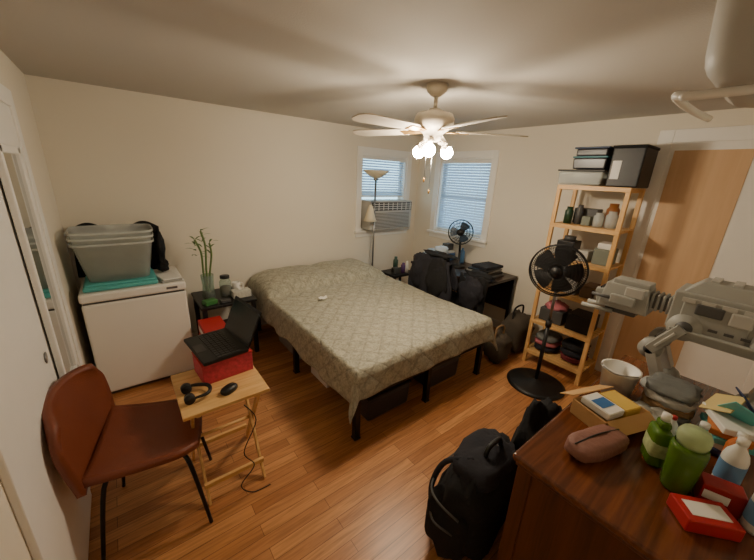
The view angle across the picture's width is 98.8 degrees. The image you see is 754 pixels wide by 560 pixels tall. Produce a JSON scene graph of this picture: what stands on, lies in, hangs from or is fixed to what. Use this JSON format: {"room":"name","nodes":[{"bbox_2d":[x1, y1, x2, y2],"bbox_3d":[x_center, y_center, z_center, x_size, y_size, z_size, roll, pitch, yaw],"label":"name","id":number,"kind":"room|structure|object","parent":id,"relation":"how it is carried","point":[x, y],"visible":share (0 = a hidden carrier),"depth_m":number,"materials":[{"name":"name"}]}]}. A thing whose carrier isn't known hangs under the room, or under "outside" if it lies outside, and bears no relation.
{"room":"bedroom","nodes":[
{"label":"bedroom","id":0,"kind":"room"},
{"bbox_2d":[0,50,93,559],"bbox_3d":[-1.411,0.202,1.161,0.120,2.400,4.050,-11,22,-37],"label":"wall","id":1,"kind":"structure","parent":0,"point":[13,546],"depth_m":2.21,"materials":[{"name":"beige paint"}]},
{"bbox_2d":[0,83,91,559],"bbox_3d":[-1.575,0.207,1.498,0.024,2.170,1.630,-11,22,-37],"label":"door","id":2,"kind":"structure","parent":1,"relation":"in","point":[54,524],"depth_m":1.24,"materials":[{"name":"paint"}]},
{"bbox_2d":[0,144,78,377],"bbox_3d":[-1.708,-0.007,1.655,0.024,1.270,0.400,-11,22,-37],"label":"wall mirror","id":3,"kind":"object","parent":2,"relation":"attached to","point":[13,176],"visible":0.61,"depth_m":1.60,"materials":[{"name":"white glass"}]},
{"bbox_2d":[24,74,420,332],"bbox_3d":[-1.043,-0.674,3.956,4.300,2.400,0.120,-11,22,-37],"label":"wall","id":4,"kind":"structure","parent":0,"point":[273,190],"depth_m":3.28,"materials":[{"name":"beige paint"}]},
{"bbox_2d":[192,317,266,335],"bbox_3d":[-1.061,0.440,4.249,4.040,0.100,0.015,-11,22,-37],"label":"baseboard","id":5,"kind":"structure","parent":4,"relation":"attached to","point":[263,322],"depth_m":3.97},
{"bbox_2d":[354,146,412,236],"bbox_3d":[0.080,-1.242,4.639,1.010,1.185,0.180,-11,22,-37],"label":"window","id":6,"kind":"structure","parent":4,"relation":"in","point":[402,158],"depth_m":4.55,"materials":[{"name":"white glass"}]},
{"bbox_2d":[361,199,411,229],"bbox_3d":[0.132,-0.949,4.646,0.760,0.393,0.289,-11,22,-37],"label":"window air conditioner","id":7,"kind":"object","parent":6,"relation":"attached to","point":[390,213],"visible":0.85,"depth_m":4.52,"materials":[{"name":"white plastic"}]},
{"bbox_2d":[88,324,600,559],"bbox_3d":[0.180,1.071,2.786,4.300,0.100,4.290,-11,22,-37],"label":"floor","id":8,"kind":"structure","parent":0,"point":[331,495],"depth_m":2.04,"materials":[{"name":"brown wood"}]},
{"bbox_2d":[41,363,212,559],"bbox_3d":[-1.217,0.860,1.671,0.574,0.846,0.610,-6,20,-26],"label":"leather chair","id":9,"kind":"object","parent":8,"relation":"on","point":[92,440],"visible":0.98,"depth_m":1.56,"materials":[{"name":"brown leather"}]},
{"bbox_2d":[78,266,193,393],"bbox_3d":[-2.106,0.408,2.904,0.690,0.885,0.606,-11,22,-37],"label":"chest freezer","id":10,"kind":"object","parent":8,"relation":"on","point":[137,334],"visible":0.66,"depth_m":2.66,"materials":[{"name":"white metal"}]},
{"bbox_2d":[69,221,168,277],"bbox_3d":[-2.203,-0.277,2.818,0.635,0.460,0.220,-5,19,-23],"label":"storage bins","id":11,"kind":"object","parent":10,"relation":"on","point":[96,248],"visible":0.98,"depth_m":2.80,"materials":[{"name":"plastic"}]},
{"bbox_2d":[82,267,157,292],"bbox_3d":[-2.101,-0.197,2.608,0.528,0.441,0.420,-11,22,-37],"label":"storage tote","id":12,"kind":"object","parent":10,"relation":"on","point":[93,282],"visible":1,"depth_m":2.59,"materials":[{"name":"teal plastic"}]},
{"bbox_2d":[156,272,181,282],"bbox_3d":[-1.797,-0.023,2.787,0.200,0.030,0.150,18,23,40],"label":"paper tray","id":13,"kind":"object","parent":10,"relation":"on","point":[166,277],"visible":0.9,"depth_m":2.75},
{"bbox_2d":[171,366,269,505],"bbox_3d":[-0.926,0.892,1.963,0.430,0.638,0.439,-11,22,-37],"label":"folding tray table","id":14,"kind":"object","parent":8,"relation":"on","point":[250,383],"visible":0.68,"depth_m":1.84,"materials":[{"name":"brown wood"}]},
{"bbox_2d":[180,382,211,404],"bbox_3d":[-0.970,0.595,1.743,0.142,0.052,0.140,-11,22,-37],"label":"headphones","id":15,"kind":"object","parent":14,"relation":"on","point":[186,388],"visible":1,"depth_m":1.73,"materials":[{"name":"black plastic"}]},
{"bbox_2d":[191,348,252,383],"bbox_3d":[-0.933,0.489,1.961,0.285,0.128,0.205,-13,24,-41],"label":"gift box","id":16,"kind":"object","parent":14,"relation":"on","point":[235,365],"visible":0.71,"depth_m":1.88,"materials":[{"name":"red cardboard"}]},
{"bbox_2d":[184,296,261,365],"bbox_3d":[-0.949,0.290,1.979,0.347,0.231,0.370,-15,25,-43],"label":"laptop","id":17,"kind":"object","parent":16,"relation":"on","point":[235,339],"visible":1,"depth_m":1.99,"materials":[{"name":"black plastic"}]},
{"bbox_2d":[220,382,237,395],"bbox_3d":[-0.818,0.601,1.787,0.062,0.048,0.099,9,19,18],"label":"computer mouse","id":18,"kind":"object","parent":14,"relation":"on","point":[231,387],"visible":1,"depth_m":1.77,"materials":[{"name":"black plastic"}]},
{"bbox_2d":[191,286,258,351],"bbox_3d":[-1.561,0.441,3.350,0.500,0.600,0.500,-11,22,-37],"label":"side table","id":19,"kind":"object","parent":8,"relation":"on","point":[198,296],"visible":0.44,"depth_m":3.22,"materials":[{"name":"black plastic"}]},
{"bbox_2d":[185,228,217,298],"bbox_3d":[-1.641,-0.151,3.068,0.290,0.684,0.194,-11,22,-37],"label":"bamboo plant","id":20,"kind":"object","parent":19,"relation":"on","point":[209,293],"visible":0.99,"depth_m":3.08,"materials":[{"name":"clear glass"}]},
{"bbox_2d":[198,316,225,334],"bbox_3d":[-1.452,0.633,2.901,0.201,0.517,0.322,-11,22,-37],"label":"book","id":21,"kind":"object","parent":19,"relation":"on","point":[210,324],"visible":0.12,"depth_m":2.83,"materials":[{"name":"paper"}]},
{"bbox_2d":[202,297,230,305],"bbox_3d":[-1.523,0.197,3.064,0.240,0.040,0.107,-11,22,-37],"label":"snack packet","id":22,"kind":"object","parent":19,"relation":"on","point":[210,301],"visible":1,"depth_m":3.03,"materials":[{"name":"green plastic"}]},
{"bbox_2d":[220,274,230,296],"bbox_3d":[-1.508,0.057,3.215,0.110,0.213,0.110,-11,22,-37],"label":"glass jar","id":23,"kind":"object","parent":19,"relation":"on","point":[225,289],"visible":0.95,"depth_m":3.19,"materials":[{"name":"white"}]},
{"bbox_2d":[232,281,242,288],"bbox_3d":[-1.478,0.060,3.411,0.080,0.090,0.104,9,19,20],"label":"coffee mug","id":24,"kind":"object","parent":19,"relation":"on","point":[235,284],"visible":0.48,"depth_m":3.37,"materials":[{"name":"white ceramic"}]},
{"bbox_2d":[231,285,250,298],"bbox_3d":[-1.367,0.106,3.242,0.170,0.116,0.110,-11,22,-37],"label":"tissue box","id":25,"kind":"object","parent":19,"relation":"on","point":[241,291],"visible":0.98,"depth_m":3.22,"materials":[{"name":"paper"}]},
{"bbox_2d":[241,404,270,491],"bbox_3d":[-0.704,0.962,1.828,0.163,0.613,0.036,-11,22,-37],"label":"power cable","id":26,"kind":"object","parent":8,"relation":"on","point":[244,404],"visible":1,"depth_m":1.82,"materials":[{"name":"black plastic"}]},
{"bbox_2d":[311,367,329,387],"bbox_3d":[-0.457,0.822,3.011,0.210,0.180,0.310,-11,22,-37],"label":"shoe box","id":27,"kind":"object","parent":8,"relation":"on","point":[314,372],"visible":0.12,"depth_m":2.98,"materials":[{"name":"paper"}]},
{"bbox_2d":[258,318,484,440],"bbox_3d":[-0.213,0.578,3.482,1.500,0.380,2.130,-11,22,-37],"label":"frame","id":28,"kind":"object","parent":8,"relation":"on","point":[355,436],"visible":0.23,"depth_m":2.72,"materials":[{"name":"black metal"}]},
{"bbox_2d":[363,170,388,265],"bbox_3d":[-0.068,-0.522,4.466,0.390,1.888,0.350,-11,22,-37],"label":"floor lamp","id":29,"kind":"object","parent":8,"relation":"on","point":[370,215],"visible":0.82,"depth_m":4.18,"materials":[{"name":"metal"}]},
{"bbox_2d":[361,379,410,420],"bbox_3d":[-0.056,0.897,2.764,0.451,0.223,0.530,-11,22,-37],"label":"storage bin","id":30,"kind":"object","parent":8,"relation":"on","point":[376,405],"visible":0.29,"depth_m":2.54,"materials":[{"name":"plastic"}]},
{"bbox_2d":[381,267,409,280],"bbox_3d":[0.283,0.141,4.643,0.400,0.550,0.320,-11,22,-37],"label":"nightstand","id":31,"kind":"object","parent":8,"relation":"on","point":[387,272],"visible":0.18,"depth_m":4.46,"materials":[{"name":"black wood"}]},
{"bbox_2d":[391,267,399,273],"bbox_3d":[0.254,-0.133,4.441,0.103,0.085,0.070,-11,22,-37],"label":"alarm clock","id":32,"kind":"object","parent":31,"relation":"on","point":[395,270],"visible":1,"depth_m":4.41,"materials":[{"name":"black plastic"}]},
{"bbox_2d":[393,256,408,272],"bbox_3d":[0.353,-0.224,4.557,0.190,0.200,0.210,-11,22,-37],"label":"bottles","id":33,"kind":"object","parent":31,"relation":"on","point":[404,266],"visible":0.94,"depth_m":4.50,"materials":[{"name":"white plastic"}]},
{"bbox_2d":[412,356,459,386],"bbox_3d":[0.510,0.806,3.132,0.430,0.223,0.382,-11,22,-37],"label":"storage bin","id":34,"kind":"object","parent":8,"relation":"on","point":[448,369],"visible":0.2,"depth_m":2.99,"materials":[{"name":"plastic"}]},
{"bbox_2d":[450,291,456,303],"bbox_3d":[0.791,0.162,3.969,0.491,0.962,0.486,-11,22,-37],"label":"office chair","id":35,"kind":"object","parent":8,"relation":"on","point":[454,294],"visible":0.02,"depth_m":3.84,"materials":[{"name":"black plastic"}]},
{"bbox_2d":[408,249,458,301],"bbox_3d":[0.658,-0.047,3.759,0.234,0.610,0.665,-11,22,-37],"label":"jacket","id":36,"kind":"object","parent":35,"relation":"on","point":[431,272],"visible":0.95,"depth_m":3.62,"materials":[{"name":"fabric"}]},
{"bbox_2d":[411,259,517,319],"bbox_3d":[1.053,0.207,4.220,0.650,0.750,1.170,-11,22,-37],"label":"desk","id":37,"kind":"object","parent":8,"relation":"on","point":[500,294],"visible":0.24,"depth_m":4.01,"materials":[{"name":"black wood"}]},
{"bbox_2d":[424,245,448,253],"bbox_3d":[0.739,-0.337,4.290,0.366,0.258,0.306,-11,22,-37],"label":"plastic bag","id":38,"kind":"object","parent":37,"relation":"on","point":[438,248],"visible":0.3,"depth_m":4.21,"materials":[{"name":"white plastic"}]},
{"bbox_2d":[448,219,473,268],"bbox_3d":[1.046,-0.456,4.063,0.210,0.604,0.285,-11,22,-37],"label":"desk fan","id":39,"kind":"object","parent":37,"relation":"on","point":[454,231],"depth_m":4.01,"materials":[{"name":"black plastic"}]},
{"bbox_2d":[460,248,464,262],"bbox_3d":[1.146,-0.331,4.353,0.070,0.200,0.070,-11,22,-37],"label":"water bottle","id":40,"kind":"object","parent":37,"relation":"on","point":[462,255],"visible":0.86,"depth_m":4.33,"materials":[{"name":"blue plastic"}]},
{"bbox_2d":[455,269,497,313],"bbox_3d":[1.084,0.202,3.629,0.330,0.603,0.431,-11,22,-37],"label":"coat","id":41,"kind":"object","parent":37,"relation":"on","point":[472,288],"visible":0.9,"depth_m":3.49,"materials":[{"name":"black fabric"}]},
{"bbox_2d":[465,261,503,278],"bbox_3d":[1.284,-0.119,3.822,0.387,0.130,0.343,-11,22,-37],"label":"stack","id":42,"kind":"object","parent":37,"relation":"on","point":[493,269],"visible":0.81,"depth_m":3.76,"materials":[{"name":"black plastic"}]},
{"bbox_2d":[424,428,517,559],"bbox_3d":[0.503,1.077,1.665,0.581,0.664,0.341,-11,22,-37],"label":"backpack","id":43,"kind":"object","parent":8,"relation":"on","point":[467,508],"visible":0.99,"depth_m":1.50,"materials":[{"name":"black fabric"}]},
{"bbox_2d":[483,325,512,363],"bbox_3d":[1.277,0.663,3.425,0.289,0.425,0.286,-11,22,-37],"label":"canvas bag","id":44,"kind":"object","parent":8,"relation":"on","point":[503,341],"visible":0.84,"depth_m":3.34,"materials":[{"name":"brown fabric"}]},
{"bbox_2d":[500,304,534,353],"bbox_3d":[1.593,0.538,3.665,0.423,0.544,0.309,-11,22,-37],"label":"duffel bag","id":45,"kind":"object","parent":8,"relation":"on","point":[516,323],"visible":0.78,"depth_m":3.53,"materials":[{"name":"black fabric"}]},
{"bbox_2d":[511,397,561,450],"bbox_3d":[0.979,0.994,1.913,0.565,0.789,0.222,-11,22,-37],"label":"backpack","id":46,"kind":"object","parent":8,"relation":"on","point":[537,414],"visible":0.2,"depth_m":1.71,"materials":[{"name":"fabric"}]},
{"bbox_2d":[507,244,588,400],"bbox_3d":[1.535,0.345,2.871,0.510,1.350,0.510,-11,22,-37],"label":"pedestal fan","id":47,"kind":"object","parent":8,"relation":"on","point":[530,382],"visible":1,"depth_m":2.77,"materials":[{"name":"black plastic"}]},
{"bbox_2d":[522,184,645,385],"bbox_3d":[1.918,0.044,3.106,0.384,1.815,0.560,-11,22,-37],"label":"wooden shelf unit","id":48,"kind":"object","parent":8,"relation":"on","point":[554,358],"visible":0.65,"depth_m":2.95,"materials":[{"name":"brown wood"}]},
{"bbox_2d":[534,329,590,364],"bbox_3d":[1.883,0.664,3.300,0.286,0.206,0.492,-11,22,-37],"label":"folded clothes","id":49,"kind":"object","parent":48,"relation":"on","point":[571,351],"visible":0.8,"depth_m":3.21,"materials":[{"name":"fabric"}]},
{"bbox_2d":[538,300,599,335],"bbox_3d":[1.890,0.339,3.189,0.240,0.208,0.460,-11,22,-37],"label":"bags","id":50,"kind":"object","parent":48,"relation":"on","point":[578,320],"visible":0.84,"depth_m":3.13,"materials":[{"name":"black fabric"}]},
{"bbox_2d":[547,276,600,299],"bbox_3d":[1.910,0.042,3.084,0.223,0.160,0.478,-11,22,-37],"label":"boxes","id":51,"kind":"object","parent":48,"relation":"on","point":[586,290],"visible":0.2,"depth_m":2.96,"materials":[{"name":"cardboard"}]},
{"bbox_2d":[558,169,608,184],"bbox_3d":[1.882,-0.915,2.894,0.370,0.124,0.370,-11,22,-37],"label":"storage container","id":52,"kind":"object","parent":48,"relation":"on","point":[569,180],"visible":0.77,"depth_m":2.81,"materials":[{"name":"white plastic"}]},
{"bbox_2d":[573,146,613,169],"bbox_3d":[1.921,-1.055,2.822,0.320,0.178,0.270,-11,22,-37],"label":"food container","id":53,"kind":"object","parent":52,"relation":"on","point":[597,157],"visible":0.7,"depth_m":2.72,"materials":[{"name":"plastic"}]},
{"bbox_2d":[554,235,618,265],"bbox_3d":[1.933,-0.284,2.988,0.200,0.200,0.450,-11,22,-37],"label":"kitchen appliance","id":54,"kind":"object","parent":48,"relation":"on","point":[599,256],"visible":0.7,"depth_m":2.88,"materials":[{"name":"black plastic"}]},
{"bbox_2d":[563,203,619,227],"bbox_3d":[1.962,-0.597,2.920,0.260,0.200,0.420,-11,22,-37],"label":"jars","id":55,"kind":"object","parent":48,"relation":"on","point":[582,216],"visible":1,"depth_m":2.92,"materials":[{"name":"white plastic"}]},
{"bbox_2d":[605,144,660,187],"bbox_3d":[2.084,-0.920,2.642,0.330,0.315,0.230,-11,22,-37],"label":"box","id":56,"kind":"object","parent":48,"relation":"on","point":[631,166],"visible":1,"depth_m":2.54,"materials":[{"name":"cardboard"}]},
{"bbox_2d":[496,355,753,559],"bbox_3d":[1.162,1.031,1.476,1.260,0.860,0.629,-11,22,-37],"label":"wooden dresser","id":57,"kind":"object","parent":8,"relation":"on","point":[561,506],"visible":0.55,"depth_m":1.10,"materials":[{"name":"brown wood"}]},
{"bbox_2d":[564,424,628,462],"bbox_3d":[0.825,0.608,1.209,0.266,0.077,0.112,-4,19,-19],"label":"pouch","id":58,"kind":"object","parent":57,"relation":"on","point":[602,442],"visible":1,"depth_m":1.17,"materials":[{"name":"leather"}]},
{"bbox_2d":[560,385,655,435],"bbox_3d":[0.988,0.548,1.387,0.245,0.095,0.269,-3,19,-18],"label":"cardboard box","id":59,"kind":"object","parent":57,"relation":"on","point":[611,408],"visible":0.85,"depth_m":1.34,"materials":[{"name":"cardboard"}]},
{"bbox_2d":[599,359,642,398],"bbox_3d":[1.148,0.476,1.543,0.173,0.153,0.160,-11,22,-37],"label":"bucket","id":60,"kind":"object","parent":57,"relation":"on","point":[624,376],"visible":0.87,"depth_m":1.52,"materials":[{"name":"plastic"}]},
{"bbox_2d":[633,400,666,419],"bbox_3d":[1.171,0.578,1.380,0.138,0.079,0.156,-11,22,-37],"label":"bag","id":61,"kind":"object","parent":57,"relation":"on","point":[656,412],"visible":0.32,"depth_m":1.37,"materials":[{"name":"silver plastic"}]},
{"bbox_2d":[640,411,673,467],"bbox_3d":[1.009,0.565,1.157,0.057,0.205,0.087,10,19,22],"label":"soap bottle","id":62,"kind":"object","parent":57,"relation":"on","point":[657,437],"visible":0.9,"depth_m":1.13,"materials":[{"name":"green plastic"}]},
{"bbox_2d":[581,275,753,409],"bbox_3d":[1.481,0.248,1.609,0.324,0.575,0.818,-11,22,-37],"label":"robotic arm","id":63,"kind":"object","parent":57,"relation":"on","point":[716,313],"visible":0.89,"depth_m":1.48,"materials":[{"name":"grey plastic"}]},
{"bbox_2d":[640,372,702,425],"bbox_3d":[1.300,0.524,1.439,0.247,0.138,0.191,-11,22,-37],"label":"folded towels","id":64,"kind":"object","parent":57,"relation":"on","point":[679,397],"visible":0.94,"depth_m":1.39,"materials":[{"name":"grey fabric"}]},
{"bbox_2d":[671,415,677,435],"bbox_3d":[1.147,0.582,1.264,0.040,0.120,0.040,-11,22,-37],"label":"bottle","id":65,"kind":"object","parent":57,"relation":"on","point":[675,418],"visible":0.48,"depth_m":1.24,"materials":[{"name":"white plastic"}]},
{"bbox_2d":[659,423,713,495],"bbox_3d":[1.004,0.584,1.051,0.096,0.233,0.096,-11,22,-37],"label":"jar","id":66,"kind":"object","parent":57,"relation":"on","point":[687,456],"visible":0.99,"depth_m":1.02,"materials":[{"name":"green plastic"}]},
{"bbox_2d":[699,421,710,431],"bbox_3d":[1.174,0.589,1.180,0.060,0.160,0.060,-11,22,-37],"label":"pump bottle","id":67,"kind":"object","parent":57,"relation":"on","point":[705,425],"visible":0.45,"depth_m":1.15,"materials":[{"name":"white plastic"}]},
{"bbox_2d":[666,493,745,541],"bbox_3d":[0.978,0.706,0.966,0.140,0.048,0.090,6,18,11],"label":"box","id":68,"kind":"object","parent":57,"relation":"on","point":[695,515],"visible":1,"depth_m":0.94,"materials":[{"name":"cardboard"}]},
{"bbox_2d":[693,471,748,518],"bbox_3d":[1.082,0.677,1.022,0.100,0.080,0.060,14,21,32],"label":"snack box","id":69,"kind":"object","parent":57,"relation":"on","point":[733,496],"visible":0.75,"depth_m":1.00,"materials":[{"name":"cardboard"}]},
{"bbox_2d":[699,387,753,455],"bbox_3d":[1.365,0.535,1.250,0.171,0.230,0.238,17,23,38],"label":"book stack","id":70,"kind":"object","parent":57,"relation":"on","point":[726,415],"visible":0.8,"depth_m":1.21,"materials":[{"name":"paper"}]},
{"bbox_2d":[711,436,751,484],"bbox_3d":[1.175,0.605,1.065,0.066,0.200,0.066,-11,22,-37],"label":"lotion bottle","id":71,"kind":"object","parent":57,"relation":"on","point":[732,465],"visible":0.76,"depth_m":1.04,"materials":[{"name":"white plastic"}]},
{"bbox_2d":[720,431,748,453],"bbox_3d":[1.276,0.609,1.151,0.056,0.150,0.056,-11,22,-37],"label":"bottle","id":72,"kind":"object","parent":57,"relation":"on","point":[731,441],"visible":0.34,"depth_m":1.14,"materials":[{"name":"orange plastic"}]},
{"bbox_2d":[740,493,753,535],"bbox_3d":[1.121,0.656,0.932,0.062,0.180,0.062,-11,22,-37],"label":"lotion bottle","id":73,"kind":"object","parent":57,"relation":"on","point":[747,518],"visible":0.98,"depth_m":0.95,"materials":[{"name":"white plastic"}]},
{"bbox_2d":[0,0,740,136],"bbox_3d":[0.292,-1.308,2.026,4.300,0.100,4.290,-11,22,-37],"label":"ceiling","id":74,"kind":"structure","parent":0,"point":[533,63],"depth_m":1.64,"materials":[{"name":"paint"}]},
{"bbox_2d":[352,82,527,193],"bbox_3d":[0.345,-0.939,2.187,1.224,0.696,1.273,-11,22,-37],"label":"ceiling fan","id":75,"kind":"object","parent":74,"relation":"hanging from","point":[434,122],"depth_m":2.10,"materials":[{"name":"white"}]},
{"bbox_2d":[442,242,454,259],"bbox_3d":[0.974,-0.398,4.496,0.226,0.224,0.195,-11,22,-37],"label":"boxes","id":76,"kind":"object","parent":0,"point":[449,245],"depth_m":4.46},
{"bbox_2d":[411,108,753,357],"bbox_3d":[1.884,-0.439,3.651,0.120,2.400,4.050,-11,22,-37],"label":"wall","id":77,"kind":"structure","parent":0,"point":[528,177],"depth_m":3.59,"materials":[{"name":"beige paint"}]},
{"bbox_2d":[427,150,499,247],"bbox_3d":[1.156,-1.112,4.391,0.180,1.185,1.030,-11,22,-37],"label":"window","id":78,"kind":"structure","parent":77,"relation":"in","point":[458,159],"depth_m":4.33,"materials":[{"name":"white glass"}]},
{"bbox_2d":[485,315,591,358],"bbox_3d":[1.401,0.501,4.418,0.015,0.100,2.780,-11,22,-37],"label":"baseboard","id":79,"kind":"structure","parent":77,"relation":"attached to","point":[496,323],"depth_m":4.19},
{"bbox_2d":[594,125,753,394],"bbox_3d":[2.618,-0.011,2.615,0.088,2.280,1.080,-11,22,-37],"label":"door","id":80,"kind":"structure","parent":77,"relation":"in","point":[695,222],"depth_m":2.62,"materials":[{"name":"brown wood"}]},
{"bbox_3d":[1.516,0.437,0.856,4.300,2.400,0.120,-11,22,-37],"label":"wall","id":81,"kind":"structure","parent":0,"visible":0},
{"bbox_2d":[671,0,753,121],"bbox_3d":[1.167,-0.571,0.720,0.504,0.311,0.671,-11,22,-37],"label":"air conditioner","id":82,"kind":"object","parent":81,"relation":"attached to","point":[729,58],"visible":1,"depth_m":0.78,"materials":[{"name":"white plastic"}]},
{"bbox_3d":[-0.210,0.300,3.405,1.480,0.194,2.120,-11,22,-37],"label":"mattress","id":83,"kind":"object","parent":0,"visible":0},
{"bbox_2d":[248,258,497,423],"bbox_3d":[-0.180,0.291,3.364,1.700,0.477,2.234,-11,22,-37],"label":"bedspread","id":84,"kind":"object","parent":83,"relation":"on","point":[373,331],"visible":1,"depth_m":2.86,"materials":[{"name":"beige fabric"}]}
]}

